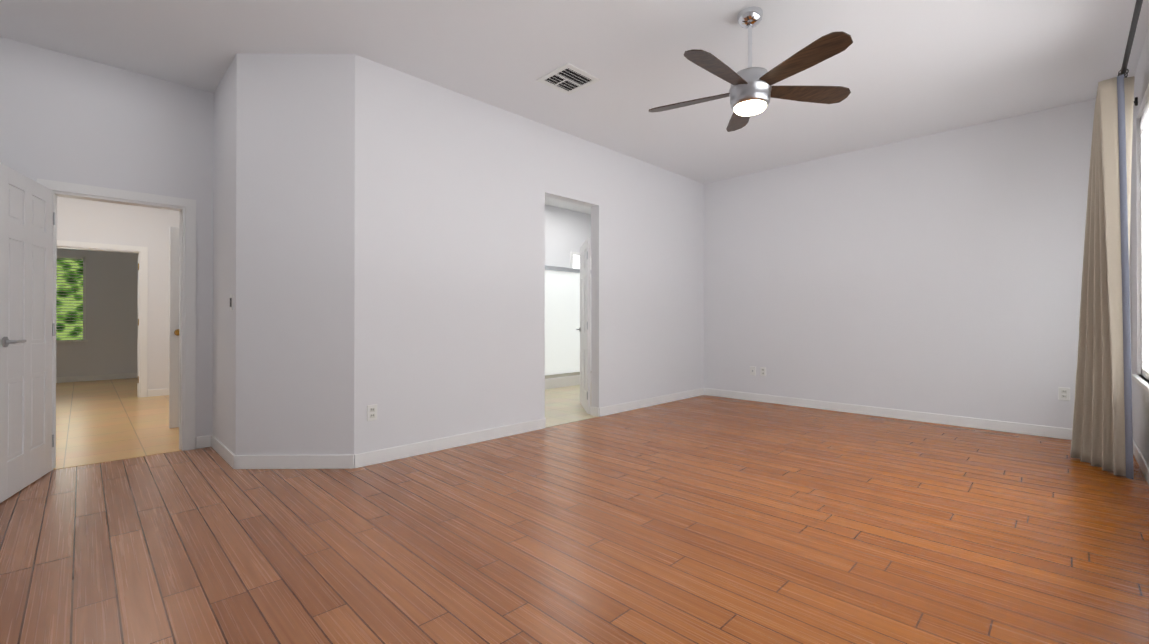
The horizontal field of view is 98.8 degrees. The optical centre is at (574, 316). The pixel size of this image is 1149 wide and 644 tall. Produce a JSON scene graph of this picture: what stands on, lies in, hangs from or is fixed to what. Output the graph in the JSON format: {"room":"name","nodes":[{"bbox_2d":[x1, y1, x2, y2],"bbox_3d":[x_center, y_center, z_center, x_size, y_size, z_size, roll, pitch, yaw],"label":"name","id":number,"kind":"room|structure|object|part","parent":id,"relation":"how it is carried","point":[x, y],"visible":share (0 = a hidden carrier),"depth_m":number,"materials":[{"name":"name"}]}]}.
{"room":"empty bedroom","nodes":[
{"label":"empty bedroom","id":0,"kind":"room"},
{"bbox_2d":[57,248,85,256],"bbox_3d":[-8.979,-1.472,8.308,0.120,0.880,1.050,0,0,45],"label":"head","id":1,"kind":"structure","parent":0,"point":[71,252],"depth_m":8.51},
{"bbox_2d":[56,256,87,342],"bbox_3d":[-8.940,-0.292,8.264,0.110,1.480,1.110,0,0,45],"label":"blinds","id":2,"kind":"object","parent":1,"relation":"attached to","point":[83,297],"visible":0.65,"depth_m":8.54,"materials":[{"name":"white"}]},
{"bbox_2d":[0,37,213,448],"bbox_3d":[-3.674,-0.407,3.779,0.120,3.050,1.690,0,0,45],"label":"wall","id":3,"kind":"structure","parent":0,"point":[112,127],"depth_m":3.82,"materials":[{"name":"white paint"}]},
{"bbox_2d":[0,163,54,502],"bbox_3d":[-3.582,0.101,3.208,0.153,2.012,0.770,0,0,-30],"label":"bedroom door","id":4,"kind":"structure","parent":3,"relation":"in","point":[27,223],"depth_m":3.18,"materials":[{"name":"white wood"}]},
{"bbox_2d":[37,178,195,469],"bbox_3d":[-3.568,0.068,3.883,0.152,2.100,0.910,0,0,45],"label":"door frame","id":5,"kind":"structure","parent":3,"relation":"attached to","point":[186,208],"depth_m":4.11,"materials":[{"name":"white wood"}]},
{"bbox_2d":[196,435,210,448],"bbox_3d":[-3.155,1.069,4.197,0.013,0.100,0.115,0,0,45],"label":"baseboard","id":6,"kind":"structure","parent":3,"relation":"attached to","point":[203,441],"depth_m":4.19,"materials":[{"name":"white wood"}]},
{"bbox_2d":[86,250,137,375],"bbox_3d":[-8.007,-0.383,9.276,0.120,3.050,1.700,0,0,45],"label":"wall","id":7,"kind":"structure","parent":0,"point":[111,310],"depth_m":8.86,"materials":[{"name":"white paint"}]},
{"bbox_2d":[56,342,85,376],"bbox_3d":[-8.979,0.778,8.298,0.120,0.720,1.050,0,0,45],"label":"wall","id":8,"kind":"structure","parent":7,"relation":"attached to","point":[70,358],"depth_m":8.50,"materials":[{"name":"white paint"}]},
{"bbox_2d":[56,373,136,382],"bbox_3d":[-8.603,1.089,8.579,0.013,0.100,3.280,0,0,45],"label":"baseboard","id":9,"kind":"structure","parent":7,"relation":"attached to","point":[94,377],"depth_m":8.71,"materials":[{"name":"white wood"}]},
{"bbox_2d":[53,378,181,469],"bbox_3d":[-6.374,1.177,6.294,7.495,0.103,3.600,0,0,45],"label":"floor","id":10,"kind":"structure","parent":0,"point":[99,421],"depth_m":5.10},
{"bbox_2d":[57,196,179,396],"bbox_3d":[-6.061,-0.393,6.907,0.120,3.050,1.740,0,0,45],"label":"wall","id":11,"kind":"structure","parent":0,"point":[156,223],"depth_m":6.91,"materials":[{"name":"white paint"}]},
{"bbox_2d":[57,240,147,397],"bbox_3d":[-6.376,0.080,6.590,0.152,2.100,0.990,0,0,45],"label":"door frame","id":12,"kind":"structure","parent":11,"relation":"attached to","point":[141,252],"depth_m":6.85,"materials":[{"name":"white wood"}]},
{"bbox_2d":[148,388,168,396],"bbox_3d":[-5.730,1.083,7.138,0.013,0.100,0.695,0,0,45],"label":"baseboard","id":13,"kind":"structure","parent":11,"relation":"attached to","point":[157,392],"depth_m":6.97,"materials":[{"name":"white"}]},
{"bbox_2d":[212,54,236,454],"bbox_3d":[-2.801,-0.406,4.016,1.020,3.050,0.120,0,0,45],"label":"wall","id":14,"kind":"structure","parent":0,"point":[224,256],"depth_m":3.89,"materials":[{"name":"white paint"}]},
{"bbox_2d":[211,435,234,468],"bbox_3d":[-2.806,1.068,3.920,0.900,0.100,0.013,0,0,45],"label":"baseboard return","id":15,"kind":"object","parent":14,"relation":"attached to","point":[226,454],"visible":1,"depth_m":3.85,"materials":[{"name":"white"}]},
{"bbox_2d":[230,295,232,309],"bbox_3d":[-2.573,-0.103,3.692,0.074,0.118,0.014,0,0,45],"label":"switch plate","id":16,"kind":"object","parent":14,"relation":"attached to","point":[231,302],"visible":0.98,"depth_m":3.68,"materials":[{"name":"white"}]},
{"bbox_2d":[236,53,354,454],"bbox_3d":[-2.051,-0.408,3.680,0.865,3.050,0.120,0,0,-1],"label":"wall","id":17,"kind":"structure","parent":0,"point":[295,219],"depth_m":3.62,"materials":[{"name":"white paint"}]},
{"bbox_2d":[234,455,353,468],"bbox_3d":[-2.051,1.067,3.607,0.863,0.100,0.013,0,0,-1],"label":"baseboard","id":18,"kind":"structure","parent":17,"relation":"attached to","point":[293,461],"depth_m":3.60,"materials":[{"name":"white wood"}]},
{"bbox_2d":[354,55,703,454],"bbox_3d":[0.575,-0.398,5.908,0.120,3.050,6.330,0,0,45],"label":"wall","id":19,"kind":"structure","parent":0,"point":[449,319],"depth_m":4.45,"materials":[{"name":"white paint"}]},
{"bbox_2d":[367,404,376,420],"bbox_3d":[-1.524,0.727,3.710,0.012,0.118,0.074,0,0,45],"label":"outlet","id":20,"kind":"object","parent":19,"relation":"attached to","point":[370,413],"visible":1,"depth_m":3.70,"materials":[{"name":"white plastic"}]},
{"bbox_2d":[354,418,545,467],"bbox_3d":[-0.955,1.070,4.277,0.013,0.100,1.870,0,0,45],"label":"baseboard","id":21,"kind":"structure","parent":19,"relation":"attached to","point":[390,454],"depth_m":4.12,"materials":[{"name":"white"}]},
{"bbox_2d":[576,238,590,413],"bbox_3d":[0.128,0.114,6.010,0.153,2.012,0.790,0,0,-6],"label":"bathroom door","id":22,"kind":"structure","parent":19,"relation":"in","point":[584,329],"depth_m":5.85,"materials":[{"name":"white wood"}]},
{"bbox_2d":[591,407,598,416],"bbox_3d":[0.228,1.076,5.554,0.120,0.100,0.013,0,0,45],"label":"baseboard","id":23,"kind":"structure","parent":19,"relation":"attached to","point":[594,411],"depth_m":5.54,"materials":[{"name":"white wood"}]},
{"bbox_2d":[599,388,703,416],"bbox_3d":[1.074,1.079,6.307,0.013,0.100,2.250,0,0,45],"label":"baseboard","id":24,"kind":"structure","parent":19,"relation":"attached to","point":[622,407],"depth_m":6.15,"materials":[{"name":"white wood"}]},
{"bbox_2d":[545,205,590,267],"bbox_3d":[-0.794,-0.388,8.217,0.120,3.050,5.000,0,0,45],"label":"wall","id":25,"kind":"structure","parent":0,"point":[567,231],"depth_m":8.73,"materials":[{"name":"white paint"}]},
{"bbox_2d":[570,252,579,268],"bbox_3d":[0.221,-0.963,9.128,0.030,0.390,0.800,0,0,45],"label":"bathroom window","id":26,"kind":"structure","parent":25,"relation":"in","point":[575,260],"depth_m":8.92,"materials":[{"name":"white"}]},
{"bbox_2d":[545,385,597,427],"bbox_3d":[0.061,1.182,7.355,2.898,0.103,5.000,0,0,45],"label":"floor","id":27,"kind":"structure","parent":0,"point":[563,405],"depth_m":6.07,"materials":[{"name":"beige tile"}]},
{"bbox_2d":[545,265,579,388],"bbox_3d":[0.352,0.176,8.497,0.100,1.925,2.580,0,0,45],"label":"shower enclosure","id":28,"kind":"object","parent":27,"relation":"on","point":[562,325],"depth_m":7.93,"materials":[{"name":"white"}]},
{"bbox_2d":[0,395,1148,643],"bbox_3d":[0.385,1.167,3.660,5.820,0.100,7.270,0,0,45],"label":"floor","id":29,"kind":"structure","parent":0,"point":[704,519],"depth_m":2.42,"materials":[{"name":"brown wood"}]},
{"bbox_2d":[0,0,1148,214],"bbox_3d":[-2.200,-1.981,6.378,13.300,0.120,9.600,0,0,45],"label":"ceiling","id":30,"kind":"structure","parent":0,"point":[901,70],"depth_m":3.60,"materials":[{"name":"white paint"}]},
{"bbox_2d":[536,63,599,94],"bbox_3d":[-0.050,-1.926,4.016,0.370,0.010,0.370,0,0,45],"label":"ceiling vent","id":31,"kind":"object","parent":30,"relation":"in","point":[568,79],"visible":1,"depth_m":4.01,"materials":[{"name":"white metal"}]},
{"bbox_2d":[649,6,852,131],"bbox_3d":[1.083,-1.618,3.120,1.300,0.635,1.257,0,0,45],"label":"ceiling fan","id":32,"kind":"object","parent":30,"relation":"hanging from","point":[752,90],"visible":1,"depth_m":3.06,"materials":[{"name":"brown wood"}]},
{"bbox_3d":[1.124,-1.447,3.152,0.256,0.213,0.256,0,0,45],"label":"motor","id":33,"kind":"part","parent":32,"relation":"part of","materials":[{"name":"silver metal"}]},
{"bbox_3d":[1.124,-1.321,3.151,0.200,0.041,0.200,0,0,45],"label":"light glass","id":34,"kind":"part","parent":32,"relation":"part of","materials":[{"name":"white glass"}]},
{"bbox_2d":[703,99,1131,428],"bbox_3d":[3.439,-0.399,5.647,4.300,3.050,0.150,0,0,45],"label":"wall","id":35,"kind":"structure","parent":0,"point":[939,273],"depth_m":5.30,"materials":[{"name":"white paint"}]},
{"bbox_2d":[750,366,755,375],"bbox_3d":[2.383,0.730,6.581,0.074,0.118,0.015,0,0,45],"label":"outlet","id":36,"kind":"object","parent":35,"relation":"attached to","point":[752,370],"visible":1,"depth_m":6.58,"materials":[{"name":"white plastic"}]},
{"bbox_2d":[760,367,765,375],"bbox_3d":[2.483,0.730,6.483,0.074,0.118,0.013,0,0,45],"label":"electrical outlet","id":37,"kind":"object","parent":35,"relation":"attached to","point":[762,371],"visible":1,"depth_m":6.48,"materials":[{"name":"white plastic"}]},
{"bbox_2d":[704,388,1071,439],"bbox_3d":[3.311,1.076,5.654,4.100,0.100,0.013,0,0,45],"label":"baseboard","id":38,"kind":"structure","parent":35,"relation":"attached to","point":[1032,429],"depth_m":5.34,"materials":[{"name":"white wood"}]},
{"bbox_2d":[1058,387,1069,400],"bbox_3d":[4.471,0.711,4.496,0.074,0.118,0.013,0,0,45],"label":"electrical outlet","id":39,"kind":"object","parent":35,"relation":"attached to","point":[1063,394],"visible":1,"depth_m":4.49,"materials":[{"name":"white plastic"}]},
{"bbox_2d":[1131,25,1148,445],"bbox_3d":[3.263,-0.413,2.571,0.200,3.050,4.750,0,0,45],"label":"wall","id":40,"kind":"structure","parent":0,"point":[1135,272],"depth_m":3.87,"materials":[{"name":"white paint"}]},
{"bbox_2d":[1118,0,1142,105],"bbox_3d":[2.891,-1.659,2.440,0.147,0.060,4.390,0,0,45],"label":"curtain rod","id":41,"kind":"object","parent":40,"relation":"attached to","point":[1136,14],"visible":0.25,"depth_m":2.93,"materials":[{"name":"black metal"}]},
{"bbox_2d":[1070,74,1134,479],"bbox_3d":[3.837,-0.258,3.594,0.313,2.725,0.655,0,0,45],"label":"curtain","id":42,"kind":"object","parent":41,"relation":"hanging from","point":[1102,433],"visible":1,"depth_m":3.42,"materials":[{"name":"fabric"}]},
{"bbox_2d":[1131,374,1148,392],"bbox_3d":[2.987,0.466,2.384,0.130,0.030,4.160,0,0,45],"label":"window sill","id":43,"kind":"structure","parent":40,"relation":"attached to","point":[1141,382],"depth_m":3.50,"materials":[{"name":"white wood"}]},
{"bbox_2d":[1133,439,1148,484],"bbox_3d":[2.286,1.058,1.738,0.013,0.100,7.000,0,0,45],"label":"baseboard","id":44,"kind":"structure","parent":40,"relation":"attached to","point":[1142,462],"depth_m":3.55,"materials":[{"name":"white wood"}]},
{"bbox_2d":[1138,376,1148,465],"bbox_3d":[3.033,0.781,2.336,0.200,0.660,4.100,0,0,45],"label":"wall","id":45,"kind":"structure","parent":40,"relation":"attached to","point":[1143,420],"depth_m":3.56,"materials":[{"name":"white paint"}]},
{"bbox_2d":[1140,95,1148,379],"bbox_3d":[2.998,-0.554,2.378,0.100,2.010,4.100,0,0,45],"label":"window","id":46,"kind":"structure","parent":40,"relation":"in","point":[1144,248],"depth_m":3.80,"materials":[{"name":"white"}]},
{"bbox_2d":[1141,102,1148,212],"bbox_3d":[4.216,-1.132,3.607,0.050,0.742,0.474,0,0,45],"label":"window blinds","id":47,"kind":"object","parent":46,"relation":"attached to","point":[1145,122],"depth_m":3.68,"materials":[{"name":"white plastic"}]},
{"bbox_2d":[1142,266,1148,372],"bbox_3d":[4.234,0.025,3.619,0.050,0.753,0.421,0,0,45],"label":"window blinds","id":48,"kind":"object","parent":46,"relation":"attached to","point":[1146,364],"depth_m":3.70,"materials":[{"name":"white"}]},
{"bbox_3d":[-4.152,-0.397,6.144,3.900,3.050,0.120,0,0,45],"label":"wall","id":49,"kind":"structure","parent":0,"visible":0},
{"bbox_2d":[169,226,179,427],"bbox_3d":[-3.788,0.110,5.162,0.187,2.012,0.710,0,0,45],"label":"closet door","id":50,"kind":"structure","parent":49,"relation":"in","point":[174,299],"depth_m":4.92,"materials":[{"name":"white wood"}]},
{"label":"outside","id":51,"kind":"structure","parent":0,"visible":0},
{"bbox_2d":[56,258,82,339],"bbox_3d":[-9.092,-0.307,8.416,0.001,1.650,1.250,0,0,45],"label":"foliage","id":52,"kind":"object","parent":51,"point":[68,306],"depth_m":8.64,"materials":[{"name":"green plant"}]}
]}

